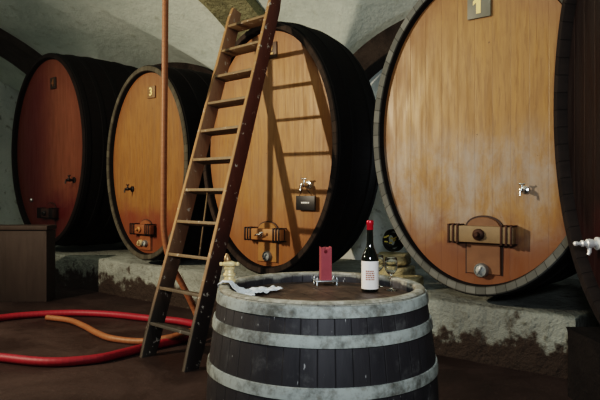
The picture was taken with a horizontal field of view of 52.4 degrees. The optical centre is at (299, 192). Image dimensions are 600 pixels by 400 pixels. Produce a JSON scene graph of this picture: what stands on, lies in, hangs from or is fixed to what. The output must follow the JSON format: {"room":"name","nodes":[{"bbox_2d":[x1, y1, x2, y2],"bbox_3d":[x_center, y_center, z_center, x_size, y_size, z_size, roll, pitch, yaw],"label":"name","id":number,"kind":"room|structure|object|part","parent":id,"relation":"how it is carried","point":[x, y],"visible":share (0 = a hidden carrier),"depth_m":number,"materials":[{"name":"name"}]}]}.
{"room":"wine cellar","nodes":[
{"label":"wine cellar","id":0,"kind":"room"},
{"bbox_2d":[0,82,23,224],"bbox_3d":[-9.550,-1.321,11.981,0.001,5.642,9.040,0,0,40],"label":"wall","id":1,"kind":"structure","parent":0,"point":[9,210],"depth_m":14.89,"materials":[{"name":"paint"}]},
{"bbox_2d":[0,0,417,91],"bbox_3d":[-2.163,-2.719,5.850,19.200,3.250,9.040,0,0,40],"label":"ceiling","id":2,"kind":"structure","parent":0,"point":[125,32],"depth_m":10.57,"materials":[{"name":"paint"}]},
{"bbox_2d":[0,28,41,73],"bbox_3d":[-7.857,-1.105,10.576,0.962,5.210,9.120,0,0,40],"label":"rib","id":3,"kind":"object","parent":2,"relation":"attached to","point":[15,51],"visible":0.2,"depth_m":12.64,"materials":[{"name":"brown paint"}]},
{"bbox_2d":[199,0,264,40],"bbox_3d":[-3.087,-1.105,6.617,0.792,5.210,9.120,0,0,40],"label":"rib","id":4,"kind":"object","parent":2,"relation":"attached to","point":[221,9],"visible":0.12,"depth_m":9.04,"materials":[{"name":"stone"}]},
{"bbox_2d":[0,284,571,399],"bbox_3d":[-2.163,1.600,5.850,19.600,0.200,9.440,0,0,40],"label":"floor","id":5,"kind":"structure","parent":0,"point":[160,376],"depth_m":5.21,"materials":[{"name":"brown concrete"}]},
{"bbox_2d":[0,225,56,301],"bbox_3d":[-4.160,0.975,8.550,1.370,1.050,0.340,0,0,0],"label":"storage box","id":6,"kind":"object","parent":5,"relation":"on","point":[27,252],"visible":1,"depth_m":8.40,"materials":[{"name":"brown wood"}]},
{"bbox_3d":[-4.160,0.480,8.550,1.370,0.060,0.340,0,0,0],"label":"lid","id":7,"kind":"part","parent":6,"relation":"part of","materials":[{"name":"brown wood"}]},
{"bbox_2d":[11,53,137,245],"bbox_3d":[-3.668,-0.720,10.780,2.520,3.280,1.956,0,0,40],"label":"wine cask","id":8,"kind":"object","parent":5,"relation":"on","point":[65,105],"visible":0.77,"depth_m":9.97,"materials":[{"name":"red wood"}]},
{"bbox_3d":[-4.133,0.441,10.113,0.300,0.550,0.028,0,0,40],"label":"manhole door","id":9,"kind":"part","parent":8,"relation":"part of","materials":[{"name":"red wood"}]},
{"bbox_3d":[-4.068,-1.813,10.064,0.170,0.190,0.024,0,0,40],"label":"number plate","id":10,"kind":"part","parent":8,"relation":"part of","materials":[{"name":"metal"}]},
{"bbox_2d":[65,175,75,183],"bbox_3d":[-3.610,-0.215,9.617,0.148,0.142,0.163,0,0,0],"label":"tap","id":11,"kind":"object","parent":8,"relation":"on","point":[71,178],"depth_m":9.63,"materials":[{"name":"black metal"}]},
{"bbox_2d":[0,310,192,366],"bbox_3d":[-3.138,1.460,6.345,4.276,0.080,2.233,0,0,0],"label":"hose","id":12,"kind":"object","parent":5,"relation":"on","point":[112,355],"visible":0.7,"depth_m":5.86,"materials":[{"name":"red rubber"}]},
{"bbox_2d":[45,0,195,344],"bbox_3d":[-2.062,-1.029,6.513,2.217,5.063,0.629,0,0,22],"label":"hose","id":13,"kind":"object","parent":5,"relation":"on","point":[165,3],"visible":0.7,"depth_m":6.37,"materials":[{"name":"rubber"}]},
{"bbox_2d":[106,65,230,260],"bbox_3d":[-1.590,-0.414,9.055,1.950,2.776,1.956,0,0,40],"label":"wine cask","id":14,"kind":"object","parent":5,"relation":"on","point":[133,158],"visible":0.62,"depth_m":8.42,"materials":[{"name":"orange wood"}]},
{"bbox_2d":[124,184,133,192],"bbox_3d":[-2.413,-0.065,8.636,0.126,0.120,0.139,0,0,0],"label":"tap","id":15,"kind":"object","parent":14,"relation":"on","point":[130,187],"depth_m":8.65,"materials":[{"name":"black metal"}]},
{"bbox_3d":[-2.139,0.583,8.458,0.260,0.420,0.028,0,0,40],"label":"manhole door","id":16,"kind":"part","parent":14,"relation":"part of","materials":[{"name":"orange wood"}]},
{"bbox_3d":[-2.038,-1.385,8.379,0.170,0.165,0.024,0,0,40],"label":"number plate","id":17,"kind":"part","parent":14,"relation":"part of","materials":[{"name":"metal"}]},
{"bbox_2d":[139,0,280,371],"bbox_3d":[-0.838,-0.346,6.127,0.716,3.692,1.974,0,0,24],"label":"step ladder","id":18,"kind":"object","parent":5,"relation":"on","point":[206,296],"visible":0.99,"depth_m":6.00,"materials":[{"name":"brown wood"}]},
{"bbox_3d":[-1.077,-0.321,6.354,0.093,3.642,1.756,0,0,24],"label":"rail","id":19,"kind":"part","parent":18,"relation":"part of","materials":[{"name":"brown wood"}]},
{"bbox_3d":[-0.930,0.294,5.887,0.017,0.606,0.229,0,0,13],"label":"stay rod","id":20,"kind":"part","parent":18,"relation":"part of","materials":[{"name":"brown wood"}]},
{"bbox_3d":[-0.597,-0.346,5.910,0.093,3.692,1.778,0,0,24],"label":"rail","id":21,"kind":"part","parent":18,"relation":"part of","materials":[{"name":"brown wood"}]},
{"bbox_2d":[203,21,377,273],"bbox_3d":[-0.184,-0.506,7.239,2.204,2.970,0.974,0,0,40],"label":"wine cask","id":22,"kind":"object","parent":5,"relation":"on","point":[313,129],"visible":0.78,"depth_m":6.76,"materials":[{"name":"brown wood"}]},
{"bbox_3d":[-0.370,0.561,6.989,0.300,0.460,0.028,0,0,40],"label":"manhole door","id":23,"kind":"part","parent":22,"relation":"part of","materials":[{"name":"brown wood"}]},
{"bbox_3d":[-0.326,-1.628,6.958,0.170,0.180,0.024,0,0,40],"label":"number plate","id":24,"kind":"part","parent":22,"relation":"part of","materials":[{"name":"metal"}]},
{"bbox_2d":[299,177,312,190],"bbox_3d":[0.067,-0.096,6.566,0.148,0.142,0.163,0,0,0],"label":"tap","id":25,"kind":"object","parent":22,"relation":"on","point":[307,182],"depth_m":6.59,"materials":[{"name":"metal"}]},
{"bbox_2d":[296,187,315,209],"bbox_3d":[0.052,0.052,6.575,0.260,0.267,0.051,0,0,40],"label":"slate board","id":26,"kind":"object","parent":25,"relation":"hanging from","point":[302,202],"visible":0.98,"depth_m":6.57,"materials":[{"name":"black paint"}]},
{"bbox_3d":[0.062,0.108,6.587,0.260,0.155,0.020,0,0,40],"label":"panel","id":27,"kind":"part","parent":26,"relation":"part of","materials":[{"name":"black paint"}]},
{"bbox_2d":[206,271,438,399],"bbox_3d":[0.102,0.964,2.860,1.074,1.072,1.074,0,0,18],"label":"barrel","id":28,"kind":"object","parent":5,"relation":"on","point":[302,340],"visible":0.96,"depth_m":2.43,"materials":[{"name":"brown wood"}]},
{"bbox_2d":[219,253,238,281],"bbox_3d":[-0.338,0.357,2.920,0.076,0.139,0.071,0,0,43],"label":"brass fitting","id":29,"kind":"object","parent":28,"relation":"on","point":[229,274],"visible":0.92,"depth_m":2.90,"materials":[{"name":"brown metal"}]},
{"bbox_2d":[218,280,283,295],"bbox_3d":[-0.226,0.440,2.903,0.220,0.068,0.297,0,0,38],"label":"cloth","id":30,"kind":"object","parent":28,"relation":"on","point":[236,288],"visible":0.93,"depth_m":2.88,"materials":[{"name":"white fabric"}]},
{"bbox_2d":[313,275,337,285],"bbox_3d":[0.133,0.457,3.180,0.120,0.041,0.086,0,0,-10],"label":"candle stand","id":31,"kind":"object","parent":28,"relation":"on","point":[316,280],"visible":0.98,"depth_m":3.15,"materials":[{"name":"metal"}]},
{"bbox_2d":[319,246,331,279],"bbox_3d":[0.133,0.362,3.179,0.056,0.179,0.050,0,0,-10],"label":"pillar candle","id":32,"kind":"object","parent":31,"relation":"on","point":[325,253],"visible":1,"depth_m":3.16,"materials":[{"name":"red wax"}]},
{"bbox_3d":[0.133,0.455,3.180,0.118,0.006,0.086,0,0,-10],"label":"plate","id":33,"kind":"part","parent":31,"relation":"part of","materials":[{"name":"metal"}]},
{"bbox_3d":[0.102,0.497,2.860,0.858,0.041,0.858,0,0,0],"label":"lid","id":34,"kind":"part","parent":28,"relation":"part of","materials":[{"name":"brown wood"}]},
{"bbox_2d":[361,220,378,292],"bbox_3d":[0.339,0.305,2.954,0.084,0.344,0.084,0,0,0],"label":"wine bottle","id":35,"kind":"object","parent":28,"relation":"on","point":[370,261],"visible":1,"depth_m":2.92,"materials":[{"name":"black glass"}]},
{"bbox_2d":[378,255,383,286],"bbox_3d":[0.395,0.397,3.112,0.066,0.160,0.066,0,0,0],"label":"wine glass","id":36,"kind":"object","parent":28,"relation":"on","point":[380,257],"visible":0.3,"depth_m":3.09,"materials":[{"name":"clear glass"}]},
{"bbox_2d":[384,257,397,290],"bbox_3d":[0.448,0.397,3.000,0.066,0.160,0.066,0,0,0],"label":"wine glass","id":37,"kind":"object","parent":28,"relation":"on","point":[390,264],"visible":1,"depth_m":2.98,"materials":[{"name":"clear glass"}]},
{"bbox_2d":[55,242,599,378],"bbox_3d":[-2.184,1.246,10.050,13.808,0.509,2.384,0,0,40],"label":"plinth","id":38,"kind":"object","parent":5,"relation":"on","point":[527,330],"visible":0.42,"depth_m":5.62,"materials":[{"name":"grey concrete"}]},
{"bbox_2d":[379,265,415,276],"bbox_3d":[1.046,0.907,6.928,0.470,0.186,0.429,0,0,32],"label":"rubble stone","id":39,"kind":"object","parent":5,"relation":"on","point":[408,269],"visible":0.21,"depth_m":6.77,"materials":[{"name":"beige stone"}]},
{"bbox_2d":[377,252,410,265],"bbox_3d":[1.063,0.742,6.914,0.385,0.137,0.338,0,0,17],"label":"rubble stone","id":40,"kind":"object","parent":39,"relation":"on","point":[404,258],"visible":0.56,"depth_m":6.77,"materials":[{"name":"beige stone"}]},
{"bbox_2d":[382,229,402,251],"bbox_3d":[1.064,0.537,6.933,0.247,0.256,0.137,0,0,40],"label":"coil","id":41,"kind":"object","parent":40,"relation":"on","point":[388,246],"visible":0.9,"depth_m":6.92,"materials":[{"name":"black rubber"}]},
{"bbox_2d":[398,275,423,285],"bbox_3d":[1.162,0.940,6.470,0.284,0.121,0.325,0,0,25],"label":"rubble stone","id":42,"kind":"object","parent":5,"relation":"on","point":[417,278],"visible":0.38,"depth_m":6.41,"materials":[{"name":"beige stone"}]},
{"bbox_2d":[373,0,576,295],"bbox_3d":[2.090,-0.566,6.000,2.238,3.024,1.956,0,0,40],"label":"wine cask","id":43,"kind":"object","parent":5,"relation":"on","point":[465,164],"visible":0.93,"depth_m":5.40,"materials":[{"name":"brown wood"}]},
{"bbox_3d":[1.580,-1.666,5.376,0.215,0.250,0.024,0,0,40],"label":"number plate","id":44,"kind":"part","parent":43,"relation":"part of","materials":[{"name":"silver metal"}]},
{"bbox_3d":[1.609,0.460,5.347,0.320,0.505,0.028,0,0,40],"label":"manhole door","id":45,"kind":"part","parent":43,"relation":"part of","materials":[{"name":"brown wood"}]},
{"bbox_2d":[519,183,528,195],"bbox_3d":[1.865,-0.032,5.092,0.112,0.106,0.124,0,0,0],"label":"tap","id":46,"kind":"object","parent":43,"relation":"on","point":[523,187],"depth_m":5.11,"materials":[{"name":"metal"}]},
{"bbox_2d":[553,0,599,323],"bbox_3d":[2.774,-0.600,3.379,1.944,3.280,2.380,0,0,-2],"label":"wine cask","id":47,"kind":"object","parent":5,"relation":"on","point":[576,107],"visible":1,"depth_m":4.20,"materials":[{"name":"brown wood"}]},
{"bbox_2d":[573,237,599,255],"bbox_3d":[1.866,0.348,3.980,0.172,0.123,0.087,0,0,0],"label":"tap","id":48,"kind":"object","parent":47,"relation":"on","point":[594,243],"depth_m":3.96,"materials":[{"name":"silver metal"}]},
{"bbox_2d":[566,327,599,399],"bbox_3d":[2.895,1.247,3.295,1.836,0.506,2.595,0,0,0],"label":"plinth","id":49,"kind":"object","parent":5,"relation":"on","point":[583,342],"visible":1,"depth_m":4.29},
{"bbox_2d":[340,69,578,278],"bbox_3d":[0.724,-0.495,9.328,19.200,3.990,0.001,0,0,40],"label":"wall","id":50,"kind":"structure","parent":0,"point":[382,223],"depth_m":8.99,"materials":[{"name":"paint"}]},
{"bbox_2d":[156,62,212,73],"bbox_3d":[-2.674,-1.800,11.966,4.660,1.400,0.320,0,0,40],"label":"arch","id":51,"kind":"object","parent":50,"relation":"attached to","point":[179,65],"visible":0.06,"depth_m":11.26,"materials":[{"name":"stone"}]},
{"bbox_2d":[353,19,404,79],"bbox_3d":[2.266,-1.800,7.866,4.660,1.400,0.320,0,0,40],"label":"arch","id":52,"kind":"object","parent":50,"relation":"attached to","point":[372,55],"visible":0.19,"depth_m":8.67,"materials":[{"name":"stone"}]}
]}

